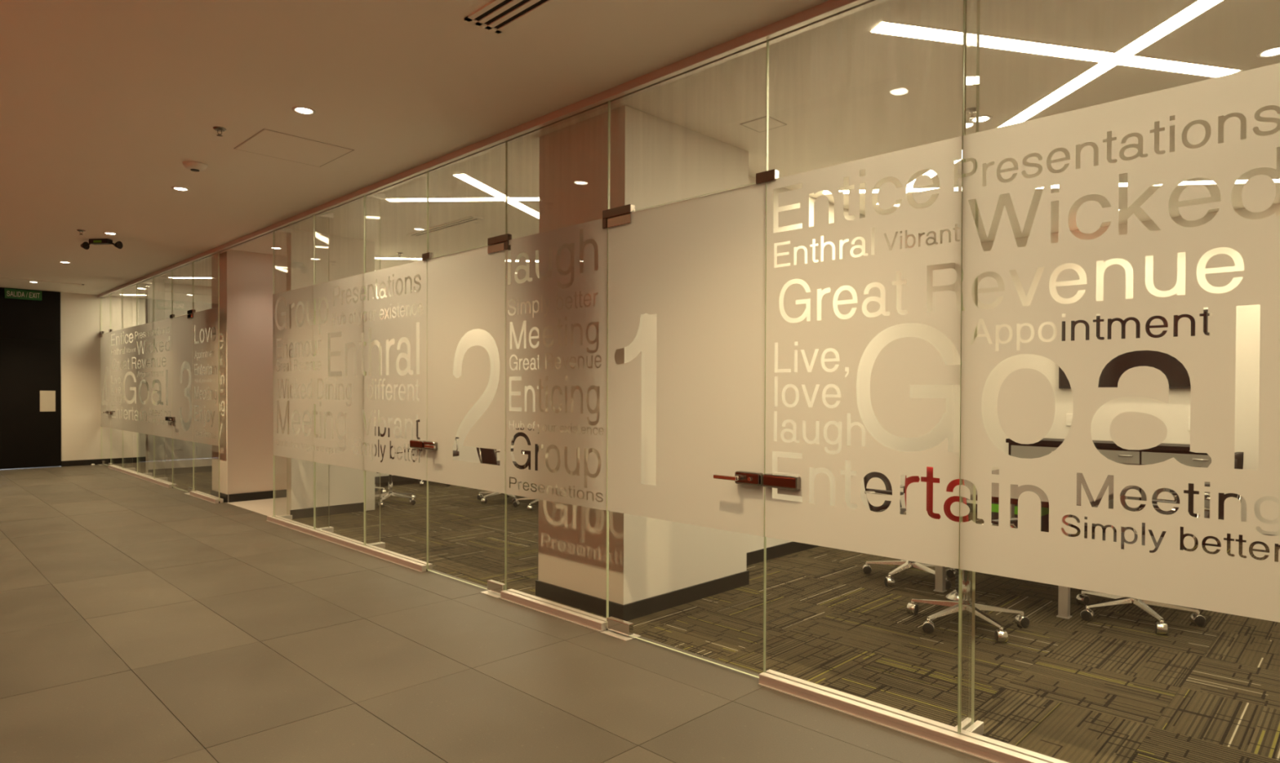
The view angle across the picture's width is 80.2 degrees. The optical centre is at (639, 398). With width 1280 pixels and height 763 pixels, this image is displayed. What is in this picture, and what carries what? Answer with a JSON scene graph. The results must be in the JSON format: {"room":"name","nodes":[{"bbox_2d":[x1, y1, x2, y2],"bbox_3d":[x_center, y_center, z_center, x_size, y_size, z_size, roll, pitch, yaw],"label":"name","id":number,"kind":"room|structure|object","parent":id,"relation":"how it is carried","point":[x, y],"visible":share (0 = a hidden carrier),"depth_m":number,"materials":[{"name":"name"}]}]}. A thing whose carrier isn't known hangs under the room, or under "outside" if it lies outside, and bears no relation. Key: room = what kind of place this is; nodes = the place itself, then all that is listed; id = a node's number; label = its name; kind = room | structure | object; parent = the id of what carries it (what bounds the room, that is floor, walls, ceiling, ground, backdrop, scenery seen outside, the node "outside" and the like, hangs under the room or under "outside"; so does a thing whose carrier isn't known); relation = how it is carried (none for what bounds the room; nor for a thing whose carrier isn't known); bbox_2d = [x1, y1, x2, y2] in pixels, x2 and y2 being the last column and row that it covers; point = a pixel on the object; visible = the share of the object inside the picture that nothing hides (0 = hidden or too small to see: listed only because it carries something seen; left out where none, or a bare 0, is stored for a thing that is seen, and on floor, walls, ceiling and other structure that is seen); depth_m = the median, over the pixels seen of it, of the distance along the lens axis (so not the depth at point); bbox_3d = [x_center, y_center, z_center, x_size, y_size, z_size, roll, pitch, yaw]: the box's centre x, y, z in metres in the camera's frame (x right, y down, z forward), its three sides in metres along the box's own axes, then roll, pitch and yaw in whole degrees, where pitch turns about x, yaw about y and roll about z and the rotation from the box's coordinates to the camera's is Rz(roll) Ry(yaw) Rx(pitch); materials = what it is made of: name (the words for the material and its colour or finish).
{"room":"office corridor","nodes":[
{"label":"office corridor","id":0,"kind":"room"},
{"bbox_2d":[0,287,60,340],"bbox_3d":[-11.266,-1.490,13.130,0.055,0.875,2.010,1,1,45],"label":"wall panel","id":1,"kind":"object","parent":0,"point":[19,318],"visible":1,"depth_m":13.53,"materials":[{"name":"black laminate"}]},
{"bbox_2d":[60,292,146,466],"bbox_3d":[-8.230,-0.359,16.336,0.150,3.180,6.810,1,1,45],"label":"wall","id":2,"kind":"structure","parent":0,"point":[80,313],"depth_m":14.18,"materials":[{"name":"white paint"}]},
{"bbox_2d":[0,337,61,469],"bbox_3d":[-10.904,0.091,13.498,0.050,2.290,0.989,1,1,45],"label":"door","id":3,"kind":"structure","parent":2,"relation":"in","point":[30,390],"depth_m":13.52,"materials":[{"name":"black laminate"}]},
{"bbox_2d":[61,457,146,466],"bbox_3d":[-9.229,1.188,15.225,0.014,0.102,3.810,1,1,45],"label":"baseboard","id":4,"kind":"structure","parent":2,"relation":"attached to","point":[117,460],"depth_m":14.28,"materials":[{"name":"black wood"}]},
{"bbox_2d":[97,328,115,466],"bbox_3d":[-9.797,0.002,13.935,1.045,2.494,0.154,1,1,45],"label":"door","id":5,"kind":"structure","parent":2,"relation":"in","point":[105,337],"depth_m":14.02,"materials":[{"name":"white glass"}]},
{"bbox_2d":[100,297,106,333],"bbox_3d":[-9.839,-1.555,13.991,0.796,0.701,0.012,1,1,45],"label":"glass panel","id":6,"kind":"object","parent":5,"relation":"on","point":[100,298],"depth_m":14.27,"materials":[{"name":"clear glass"}]},
{"bbox_2d":[97,0,887,297],"bbox_3d":[-3.091,-1.815,7.350,19.750,0.048,0.092,1,1,45],"label":"trim","id":7,"kind":"structure","parent":2,"relation":"attached to","point":[830,11],"depth_m":4.58,"materials":[{"name":"brown metal"}]},
{"bbox_2d":[145,281,212,473],"bbox_3d":[-6.007,-0.333,14.603,0.150,3.180,5.965,1,1,45],"label":"wall","id":8,"kind":"structure","parent":0,"point":[182,294],"depth_m":12.71,"materials":[{"name":"white paint"}]},
{"bbox_2d":[110,293,122,465],"bbox_3d":[-9.237,-0.331,13.406,0.893,3.133,0.013,1,1,45],"label":"glass panel","id":9,"kind":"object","parent":8,"relation":"in","point":[115,423],"depth_m":13.41,"materials":[{"name":"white glass"}]},
{"bbox_2d":[121,289,137,468],"bbox_3d":[-8.554,-0.322,12.734,1.017,3.133,0.013,1,1,45],"label":"glass panel","id":10,"kind":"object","parent":8,"relation":"in","point":[128,424],"depth_m":12.75,"materials":[{"name":"clear glass"}]},
{"bbox_2d":[107,464,176,488],"bbox_3d":[-8.152,1.247,12.345,3.950,0.050,0.097,1,1,45],"label":"sill","id":11,"kind":"structure","parent":8,"relation":"attached to","point":[159,482],"depth_m":12.01,"materials":[{"name":"white metal"}]},
{"bbox_2d":[136,284,153,473],"bbox_3d":[-7.827,-0.312,12.019,1.017,3.133,0.013,1,1,45],"label":"glass panel","id":12,"kind":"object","parent":8,"relation":"in","point":[143,427],"depth_m":12.03,"materials":[{"name":"clear glass"}]},
{"bbox_2d":[152,277,172,478],"bbox_3d":[-7.099,-0.302,11.303,1.018,3.133,0.013,1,1,45],"label":"glass panel","id":13,"kind":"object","parent":8,"relation":"in","point":[164,430],"depth_m":11.29,"materials":[{"name":"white glass"}]},
{"bbox_2d":[147,466,212,475],"bbox_3d":[-7.006,1.214,13.492,0.014,0.102,2.965,1,1,45],"label":"baseboard","id":14,"kind":"structure","parent":8,"relation":"attached to","point":[203,468],"depth_m":12.76,"materials":[{"name":"black"}]},
{"bbox_2d":[211,249,286,502],"bbox_3d":[-5.075,-0.284,10.074,0.610,3.180,0.915,1,1,45],"label":"column","id":15,"kind":"structure","parent":0,"point":[246,277],"depth_m":9.73,"materials":[{"name":"white paint"}]},
{"bbox_2d":[210,489,227,502],"bbox_3d":[-5.407,1.258,9.759,0.638,0.102,0.014,1,1,45],"label":"baseboard","id":16,"kind":"structure","parent":15,"relation":"attached to","point":[222,495],"depth_m":9.69,"materials":[{"name":"black"}]},
{"bbox_2d":[228,489,286,502],"bbox_3d":[-4.853,1.258,9.877,0.014,0.102,0.900,1,1,45],"label":"baseboard","id":17,"kind":"structure","parent":15,"relation":"attached to","point":[279,493],"depth_m":9.78,"materials":[{"name":"black"}]},
{"bbox_2d":[286,229,363,515],"bbox_3d":[-3.580,-0.264,8.668,0.135,3.180,0.824,1,1,45],"label":"wall","id":18,"kind":"structure","parent":0,"point":[336,257],"depth_m":8.56,"materials":[{"name":"beige paint"}]},
{"bbox_2d":[272,231,313,516],"bbox_3d":[-3.583,-0.254,7.845,1.062,3.133,0.013,1,1,45],"label":"glass panel","id":19,"kind":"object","parent":18,"relation":"in","point":[293,335],"depth_m":7.83,"materials":[{"name":"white glass"}]},
{"bbox_2d":[289,502,364,519],"bbox_3d":[-3.534,1.276,8.630,0.014,0.102,0.848,1,1,45],"label":"baseboard","id":20,"kind":"structure","parent":18,"relation":"attached to","point":[357,507],"depth_m":8.62,"materials":[{"name":"black"}]},
{"bbox_2d":[313,214,363,529],"bbox_3d":[-2.819,-0.244,7.094,1.074,3.133,0.013,1,1,45],"label":"glass panel","id":21,"kind":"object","parent":18,"relation":"in","point":[352,332],"depth_m":7.06,"materials":[{"name":"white glass"}]},
{"bbox_2d":[266,515,432,572],"bbox_3d":[-2.848,1.319,7.128,3.288,0.050,0.097,1,1,45],"label":"sill","id":22,"kind":"structure","parent":18,"relation":"attached to","point":[415,564],"depth_m":6.80,"materials":[{"name":"white metal"}]},
{"bbox_2d":[364,171,427,568],"bbox_3d":[-2.050,-0.233,6.338,1.077,3.133,0.013,1,1,45],"label":"glass panel","id":23,"kind":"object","parent":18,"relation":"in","point":[397,328],"depth_m":6.31,"materials":[{"name":"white glass"}]},
{"bbox_2d":[363,240,374,511],"bbox_3d":[-4.091,-0.278,9.846,2.515,3.180,0.140,1,1,45],"label":"wall","id":24,"kind":"structure","parent":0,"point":[370,245],"depth_m":8.96,"materials":[{"name":"beige paint"}]},
{"bbox_2d":[374,275,538,476],"bbox_3d":[-3.153,-0.301,12.500,0.130,3.180,4.960,1,1,45],"label":"wall","id":25,"kind":"structure","parent":0,"point":[479,337],"depth_m":12.68,"materials":[{"name":"white paint"}]},
{"bbox_2d":[374,475,417,484],"bbox_3d":[-3.107,1.238,12.465,0.014,0.102,4.960,1,1,45],"label":"baseboard","id":26,"kind":"structure","parent":25,"relation":"attached to","point":[384,479],"depth_m":11.73,"materials":[{"name":"black"}]},
{"bbox_2d":[0,0,1279,298],"bbox_3d":[-2.550,-1.921,8.291,21.500,0.150,10.500,1,1,45],"label":"ceiling","id":27,"kind":"structure","parent":0,"point":[104,104],"depth_m":4.55,"materials":[{"name":"white paint"}]},
{"bbox_2d":[4,288,41,301],"bbox_3d":[-10.890,-1.829,13.420,0.061,0.170,0.515,1,1,45],"label":"exit sign","id":28,"kind":"object","parent":27,"relation":"hanging from","point":[15,294],"visible":1,"depth_m":13.39,"materials":[{"name":"green plastic"}]},
{"bbox_2d":[0,277,84,285],"bbox_3d":[-10.037,-1.908,12.135,0.075,0.009,1.890,1,1,45],"label":"ceiling vent","id":29,"kind":"object","parent":27,"relation":"in","point":[0,277],"visible":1,"depth_m":12.38,"materials":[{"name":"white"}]},
{"bbox_2d":[76,229,85,235],"bbox_3d":[-6.188,-1.836,8.415,0.080,0.050,0.080,1,1,45],"label":"sprinkler","id":30,"kind":"object","parent":27,"relation":"attached to","point":[78,230],"visible":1,"depth_m":8.41,"materials":[{"name":"silver metal"}]},
{"bbox_2d":[80,239,123,249],"bbox_3d":[-6.339,-1.809,8.931,0.490,0.115,0.095,0,1,7],"label":"lamp","id":31,"kind":"object","parent":27,"relation":"attached to","point":[86,246],"visible":1,"depth_m":8.90,"materials":[{"name":"black plastic"}]},
{"bbox_2d":[102,231,117,235],"bbox_3d":[-5.975,-1.858,8.575,0.136,0.007,0.136,1,1,45],"label":"recessed light","id":32,"kind":"object","parent":27,"relation":"in","point":[105,233],"visible":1,"depth_m":8.57,"materials":[{"name":"white plastic"}]},
{"bbox_2d":[171,186,189,191],"bbox_3d":[-4.021,-1.831,6.653,0.136,0.007,0.136,1,1,45],"label":"recessed light","id":33,"kind":"object","parent":27,"relation":"in","point":[179,188],"visible":1,"depth_m":6.64,"materials":[{"name":"white plastic"}]},
{"bbox_2d":[169,277,211,279],"bbox_3d":[-6.214,-1.896,12.018,2.395,0.004,0.112,0,1,-2],"label":"ceiling light strip","id":34,"kind":"object","parent":27,"relation":"attached to","point":[170,277],"visible":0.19,"depth_m":11.97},
{"bbox_2d":[182,160,207,172],"bbox_3d":[-3.469,-1.799,5.925,0.170,0.053,0.170,1,1,45],"label":"smoke detector","id":35,"kind":"object","parent":27,"relation":"attached to","point":[197,166],"visible":1,"depth_m":5.88,"materials":[{"name":"white plastic"}]},
{"bbox_2d":[190,168,199,172],"bbox_3d":[-3.469,-1.777,5.925,0.064,0.008,0.064,1,1,45],"label":"grille","id":36,"kind":"object","parent":35,"relation":"attached to","point":[193,170],"depth_m":5.91,"materials":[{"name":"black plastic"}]},
{"bbox_2d":[213,126,226,137],"bbox_3d":[-2.829,-1.790,5.114,0.080,0.050,0.080,1,1,45],"label":"sprinkler","id":37,"kind":"object","parent":27,"relation":"attached to","point":[217,129],"visible":1,"depth_m":5.10,"materials":[{"name":"silver metal"}]},
{"bbox_2d":[233,128,354,167],"bbox_3d":[-2.525,-1.816,5.548,0.605,0.004,0.628,1,1,45],"label":"ceiling hatch","id":38,"kind":"object","parent":27,"relation":"attached to","point":[268,143],"visible":1,"depth_m":5.53,"materials":[{"name":"beige paint"}]},
{"bbox_2d":[292,106,315,115],"bbox_3d":[-2.111,-1.806,4.774,0.136,0.007,0.136,1,1,45],"label":"recessed light","id":39,"kind":"object","parent":27,"relation":"in","point":[299,109],"visible":1,"depth_m":4.76,"materials":[{"name":"white plastic"}]},
{"bbox_2d":[406,216,483,237],"bbox_3d":[-2.121,-1.839,8.172,1.330,0.009,0.130,1,1,45],"label":"ceiling vent","id":40,"kind":"object","parent":27,"relation":"in","point":[471,219],"visible":1,"depth_m":8.11,"materials":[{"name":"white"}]},
{"bbox_2d":[374,257,538,262],"bbox_3d":[-1.681,-1.862,10.295,3.977,0.004,0.113,0,1,-5],"label":"ceiling light strip","id":41,"kind":"object","parent":27,"relation":"attached to","point":[375,257],"visible":0.17,"depth_m":10.17,"materials":[{"name":"white plastic"}]},
{"bbox_2d":[385,197,539,201],"bbox_3d":[-1.054,-1.825,6.961,2.558,0.005,0.112,0,1,3],"label":"ceiling light strip","id":42,"kind":"object","parent":27,"relation":"attached to","point":[445,199],"visible":0.64,"depth_m":6.98,"materials":[{"name":"white plastic"}]},
{"bbox_2d":[453,173,538,218],"bbox_3d":[-1.143,-1.829,7.227,0.112,0.004,2.190,0,1,18],"label":"ceiling light strip","id":43,"kind":"object","parent":27,"relation":"attached to","point":[464,177],"visible":0.64,"depth_m":6.73,"materials":[{"name":"white plastic"}]},
{"bbox_2d":[463,0,559,34],"bbox_3d":[-0.325,-1.782,3.225,1.230,0.009,0.195,1,1,45],"label":"ceiling vent","id":44,"kind":"object","parent":27,"relation":"in","point":[496,16],"visible":1,"depth_m":3.52,"materials":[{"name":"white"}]},
{"bbox_2d":[739,115,786,133],"bbox_3d":[0.811,-1.799,4.993,0.220,0.004,0.220,1,1,45],"label":"ceiling hatch","id":45,"kind":"object","parent":27,"relation":"attached to","point":[759,125],"visible":0.83,"depth_m":4.99,"materials":[{"name":"beige"}]},
{"bbox_2d":[965,106,976,118],"bbox_3d":[2.063,-1.768,4.721,0.080,0.050,0.080,1,1,45],"label":"sprinkler","id":46,"kind":"object","parent":27,"relation":"attached to","point":[971,110],"visible":0.91,"depth_m":4.71,"materials":[{"name":"silver metal"}]},
{"bbox_2d":[968,115,992,123],"bbox_3d":[2.188,-1.791,4.881,0.136,0.007,0.136,1,1,45],"label":"recessed light","id":47,"kind":"object","parent":27,"relation":"in","point":[982,118],"visible":0.87,"depth_m":4.87,"materials":[{"name":"white plastic"}]},
{"bbox_2d":[875,0,1223,204],"bbox_3d":[2.455,-1.788,4.561,0.113,0.005,5.118,0,1,-4],"label":"ceiling light strip","id":48,"kind":"object","parent":27,"relation":"attached to","point":[1197,7],"visible":0.7,"depth_m":3.99,"materials":[{"name":"white plastic"}]},
{"bbox_2d":[822,178,1279,194],"bbox_3d":[3.699,-1.802,6.445,4.191,0.006,0.114,0,1,7],"label":"ceiling light strip","id":49,"kind":"object","parent":27,"relation":"attached to","point":[1276,180],"visible":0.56,"depth_m":6.42,"materials":[{"name":"white plastic"}]},
{"bbox_2d":[870,21,1241,77],"bbox_3d":[2.193,-1.783,3.914,2.177,0.004,0.112,0,1,-14],"label":"ceiling light strip","id":50,"kind":"object","parent":27,"relation":"attached to","point":[885,28],"visible":0.83,"depth_m":3.88,"materials":[{"name":"white plastic"}]},
{"bbox_2d":[1256,45,1279,57],"bbox_3d":[3.253,-1.777,3.902,0.136,0.007,0.136,1,1,45],"label":"recessed light","id":51,"kind":"object","parent":27,"relation":"in","point":[1273,51],"visible":1,"depth_m":3.91,"materials":[{"name":"white plastic"}]},
{"bbox_2d":[0,462,1279,762],"bbox_3d":[-2.562,1.363,8.325,21.300,0.061,10.100,1,1,45],"label":"floor","id":52,"kind":"structure","parent":0,"point":[142,621],"depth_m":4.09,"materials":[{"name":"grey"}]},
{"bbox_2d":[122,287,135,471],"bbox_3d":[-8.851,-0.329,13.159,0.068,3.180,0.168,1,1,45],"label":"glass fin","id":53,"kind":"object","parent":52,"relation":"on","point":[132,468],"visible":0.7,"depth_m":13.15,"materials":[{"name":"green"}]},
{"bbox_2d":[139,280,152,476],"bbox_3d":[-8.038,-0.318,12.360,0.068,3.180,0.168,1,1,45],"label":"glass fin","id":54,"kind":"object","parent":52,"relation":"on","point":[149,282],"visible":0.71,"depth_m":12.35,"materials":[{"name":"green"}]},
{"bbox_2d":[154,275,168,480],"bbox_3d":[-7.397,-0.309,11.728,0.068,3.180,0.168,1,1,45],"label":"glass fin","id":55,"kind":"object","parent":52,"relation":"on","point":[164,277],"visible":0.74,"depth_m":11.72,"materials":[{"name":"green"}]},
{"bbox_2d":[164,309,195,494],"bbox_3d":[-6.450,0.048,10.644,1.242,2.494,0.154,1,1,45],"label":"door","id":56,"kind":"structure","parent":52,"relation":"on","point":[181,326],"depth_m":10.60,"materials":[{"name":"clear glass"}]},
{"bbox_2d":[171,270,185,317],"bbox_3d":[-6.372,-1.508,10.581,0.993,0.701,0.012,1,1,45],"label":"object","id":57,"kind":"structure","parent":56,"relation":"on","point":[171,270],"depth_m":10.93,"materials":[{"name":"clear glass"}]},
{"bbox_2d":[189,490,223,503],"bbox_3d":[-5.643,1.281,9.877,1.072,0.050,0.097,1,1,45],"label":"sill","id":58,"kind":"structure","parent":52,"relation":"on","point":[210,498],"depth_m":9.79,"materials":[{"name":"white metal"}]},
{"bbox_2d":[192,252,219,501],"bbox_3d":[-5.638,-0.282,9.866,1.065,3.133,0.013,1,1,45],"label":"glass panel","id":59,"kind":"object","parent":58,"relation":"on","point":[208,318],"depth_m":9.79,"materials":[{"name":"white glass"}]},
{"bbox_2d":[277,228,292,519],"bbox_3d":[-3.886,-0.261,8.275,0.068,3.180,0.168,1,1,45],"label":"glass fin","id":60,"kind":"object","parent":52,"relation":"on","point":[288,231],"visible":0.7,"depth_m":8.29,"materials":[{"name":"green"}]},
{"bbox_2d":[315,212,333,532],"bbox_3d":[-3.137,-0.251,7.539,0.068,3.180,0.168,1,1,45],"label":"glass fin","id":61,"kind":"object","parent":52,"relation":"on","point":[328,215],"visible":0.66,"depth_m":7.51,"materials":[{"name":"green"}]},
{"bbox_2d":[364,192,385,548],"bbox_3d":[-2.369,-0.240,6.784,0.068,3.180,0.168,1,1,45],"label":"glass fin","id":62,"kind":"object","parent":52,"relation":"on","point":[380,197],"visible":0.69,"depth_m":6.79,"materials":[{"name":"green"}]},
{"bbox_2d":[374,484,386,493],"bbox_3d":[-3.834,0.818,10.313,0.696,0.980,0.705,0,1,-35],"label":"office chair","id":63,"kind":"object","parent":52,"relation":"on","point":[383,491],"visible":0.11,"depth_m":10.31,"materials":[{"name":"silver metal"}]},
{"bbox_2d":[374,426,415,507],"bbox_3d":[-3.108,0.829,9.514,0.696,0.980,0.705,0,1,20],"label":"office chair","id":64,"kind":"object","parent":52,"relation":"on","point":[390,494],"visible":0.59,"depth_m":9.41,"materials":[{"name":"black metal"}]},
{"bbox_2d":[416,419,458,486],"bbox_3d":[-3.061,0.809,11.515,0.705,0.980,0.696,1,1,35],"label":"office chair","id":65,"kind":"object","parent":52,"relation":"on","point":[455,453],"visible":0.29,"depth_m":11.51,"materials":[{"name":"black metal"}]},
{"bbox_2d":[409,233,511,598],"bbox_3d":[-1.366,0.117,5.643,1.287,2.494,0.154,1,1,45],"label":"door","id":66,"kind":"structure","parent":52,"relation":"on","point":[466,289],"depth_m":5.58,"materials":[{"name":"clear glass"}]},
{"bbox_2d":[426,141,506,257],"bbox_3d":[-1.288,-1.439,5.580,1.038,0.701,0.012,1,1,45],"label":"glass panel","id":67,"kind":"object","parent":66,"relation":"on","point":[505,141],"depth_m":5.94,"materials":[{"name":"clear glass"}]},
{"bbox_2d":[476,447,528,503],"bbox_3d":[-1.754,0.831,9.777,0.705,0.980,0.696,0,1,-37],"label":"office chair","id":68,"kind":"object","parent":52,"relation":"on","point":[487,456],"visible":0.45,"depth_m":9.58,"materials":[{"name":"silver metal"}]},
{"bbox_2d":[511,438,521,489],"bbox_3d":[-0.560,0.947,10.105,2.550,0.750,1.350,1,1,45],"label":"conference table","id":69,"kind":"object","parent":52,"relation":"on","point":[512,442],"visible":0.02,"depth_m":10.50,"materials":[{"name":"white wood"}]},
{"bbox_2d":[512,427,538,511],"bbox_3d":[-1.166,0.839,9.262,0.696,0.980,0.705,1,1,39],"label":"office chair","id":70,"kind":"object","parent":52,"relation":"on","point":[530,508],"visible":0.3,"depth_m":9.02,"materials":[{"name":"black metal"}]},
{"bbox_2d":[500,588,608,631],"bbox_3d":[-0.561,1.351,4.879,1.020,0.050,0.097,1,1,45],"label":"sill","id":71,"kind":"structure","parent":52,"relation":"on","point":[594,622],"depth_m":4.82,"materials":[{"name":"white metal"}]},
{"bbox_2d":[505,101,608,617],"bbox_3d":[-0.555,-0.213,4.867,1.021,3.133,0.013,1,1,45],"label":"glass panel","id":72,"kind":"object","parent":71,"relation":"on","point":[590,282],"depth_m":4.82,"materials":[{"name":"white glass"}]},
{"bbox_2d":[600,168,800,678],"bbox_3d":[0.262,0.139,4.043,1.371,2.494,0.154,1,1,45],"label":"door","id":73,"kind":"structure","parent":52,"relation":"on","point":[698,264],"depth_m":4.02,"materials":[{"name":"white glass"}]},
{"bbox_2d":[608,40,767,211],"bbox_3d":[0.219,-1.418,4.098,1.122,0.701,0.012,1,1,45],"label":"glass panel","id":74,"kind":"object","parent":73,"relation":"on","point":[766,40],"depth_m":4.06,"materials":[{"name":"clear glass"}]},
{"bbox_2d":[862,471,956,590],"bbox_3d":[2.050,0.886,5.774,0.696,0.980,0.705,0,1,-43],"label":"office chair","id":75,"kind":"object","parent":52,"relation":"on","point":[889,581],"visible":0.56,"depth_m":5.81,"materials":[{"name":"silver metal"}]},
{"bbox_2d":[758,669,1069,762],"bbox_3d":[2.254,1.389,2.110,4.618,0.050,0.097,1,1,45],"label":"sill","id":76,"kind":"structure","parent":52,"relation":"on","point":[976,745],"depth_m":3.19,"materials":[{"name":"white metal"}]},
{"bbox_2d":[764,0,964,733],"bbox_3d":[0.954,-0.192,3.383,0.942,3.133,0.013,1,1,45],"label":"glass panel","id":77,"kind":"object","parent":76,"relation":"on","point":[904,362],"depth_m":3.33,"materials":[{"name":"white glass"}]},
{"bbox_2d":[958,0,1279,733],"bbox_3d":[1.672,-0.182,2.677,1.066,3.133,0.013,1,1,45],"label":"glass panel","id":78,"kind":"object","parent":76,"relation":"on","point":[1220,582],"depth_m":2.64,"materials":[{"name":"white glass"}]},
{"bbox_2d":[903,466,1029,642],"bbox_3d":[1.978,0.897,4.632,0.688,0.980,0.704,0,1,-25],"label":"office chair","id":79,"kind":"object","parent":52,"relation":"on","point":[1001,635],"visible":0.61,"depth_m":4.51,"materials":[{"name":"silver metal"}]},
{"bbox_2d":[955,0,983,735],"bbox_3d":[1.357,-0.190,3.119,0.068,3.180,0.168,1,1,45],"label":"glass fin","id":80,"kind":"object","parent":52,"relation":"on","point":[968,724],"visible":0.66,"depth_m":3.15,"materials":[{"name":"green"}]},
{"bbox_2d":[991,502,1048,532],"bbox_3d":[3.753,1.180,7.512,0.460,0.368,0.320,1,1,45],"label":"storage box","id":81,"kind":"object","parent":52,"relation":"on","point":[994,506],"visible":0.05,"depth_m":7.41,"materials":[{"name":"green plastic"}]},
{"bbox_2d":[903,462,1164,619],"bbox_3d":[3.415,1.002,6.139,1.120,0.750,3.330,1,1,45],"label":"conference table","id":82,"kind":"object","parent":52,"relation":"on","point":[1064,593],"visible":0.15,"depth_m":5.24,"materials":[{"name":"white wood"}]},
{"bbox_2d":[1005,438,1226,546],"bbox_3d":[4.828,0.908,7.803,1.900,0.915,0.446,1,1,45],"label":"base cabinet","id":83,"kind":"object","parent":52,"relation":"on","point":[1162,452],"visible":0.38,"depth_m":7.51,"materials":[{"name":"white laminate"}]},
{"bbox_2d":[1075,466,1205,635],"bbox_3d":[3.144,0.899,4.817,0.705,0.980,0.696,1,1,45],"label":"office chair","id":84,"kind":"object","parent":52,"relation":"on","point":[1087,615],"visible":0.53,"depth_m":4.72,"materials":[{"name":"silver metal"}]},
{"bbox_2d":[1129,459,1237,543],"bbox_3d":[3.777,0.896,5.345,0.696,0.980,0.705,0,1,-43],"label":"office chair","id":85,"kind":"object","parent":52,"relation":"on","point":[1222,497],"visible":0.09,"depth_m":5.06,"materials":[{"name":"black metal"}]},
{"bbox_2d":[1158,452,1244,551],"bbox_3d":[4.301,0.892,5.952,0.705,0.980,0.696,1,1,43],"label":"office chair","id":86,"kind":"object","parent":52,"relation":"on","point":[1237,455],"visible":0.09,"depth_m":5.71,"materials":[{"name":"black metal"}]},
{"bbox_2d":[537,105,748,604],"bbox_3d":[0.044,-0.218,5.432,0.850,3.180,1.265,1,1,45],"label":"column","id":87,"kind":"structure","parent":0,"point":[655,161],"depth_m":4.96,"materials":[{"name":"beige paint"}]},
{"bbox_2d":[535,570,749,621],"bbox_3d":[0.038,1.321,5.448,0.878,0.102,1.293,1,1,45],"label":"baseboard","id":88,"kind":"structure","parent":87,"relation":"attached to","point":[643,607],"depth_m":5.03,"materials":[{"name":"black"}]},
{"bbox_2d":[746,176,955,552],"bbox_3d":[2.103,-0.232,7.552,0.143,3.180,4.645,1,1,45],"label":"wall","id":89,"kind":"structure","parent":0,"point":[944,429],"depth_m":7.50,"materials":[{"name":"beige paint"}]},
{"bbox_2d":[746,541,818,565],"bbox_3d":[2.153,1.308,7.513,0.014,0.102,4.645,1,1,45],"label":"baseboard","id":90,"kind":"structure","parent":89,"relation":"attached to","point":[780,550],"depth_m":6.51,"materials":[{"name":"black"}]},
{"bbox_2d":[953,204,1279,535],"bbox_3d":[1.359,-0.277,11.646,20.400,3.180,0.150,1,1,45],"label":"wall","id":91,"kind":"structure","parent":0,"point":[1175,415],"depth_m":7.86,"materials":[{"name":"beige paint"}]},
{"bbox_2d":[1066,413,1072,426],"bbox_3d":[4.684,0.235,8.260,0.090,0.130,0.019,1,1,45],"label":"wall socket","id":92,"kind":"object","parent":91,"relation":"attached to","point":[1068,416],"visible":0.52,"depth_m":8.27,"materials":[{"name":"white plastic"}]},
{"bbox_2d":[966,502,1279,546],"bbox_3d":[5.983,1.327,6.993,6.150,0.102,0.014,1,1,45],"label":"baseboard","id":93,"kind":"structure","parent":91,"relation":"attached to","point":[970,505],"depth_m":7.25,"materials":[{"name":"black"}]},
{"bbox_2d":[1058,309,1209,388],"bbox_3d":[5.061,-0.484,7.849,1.320,0.770,0.067,1,1,45],"label":"wall screen","id":94,"kind":"object","parent":91,"relation":"attached to","point":[1177,376],"visible":0.2,"depth_m":7.75,"materials":[{"name":"black plastic"}]},
{"bbox_2d":[1187,417,1190,431],"bbox_3d":[5.461,0.256,7.496,0.090,0.130,0.019,1,1,45],"label":"wall socket","id":95,"kind":"object","parent":91,"relation":"attached to","point":[1188,419],"visible":0.27,"depth_m":7.52,"materials":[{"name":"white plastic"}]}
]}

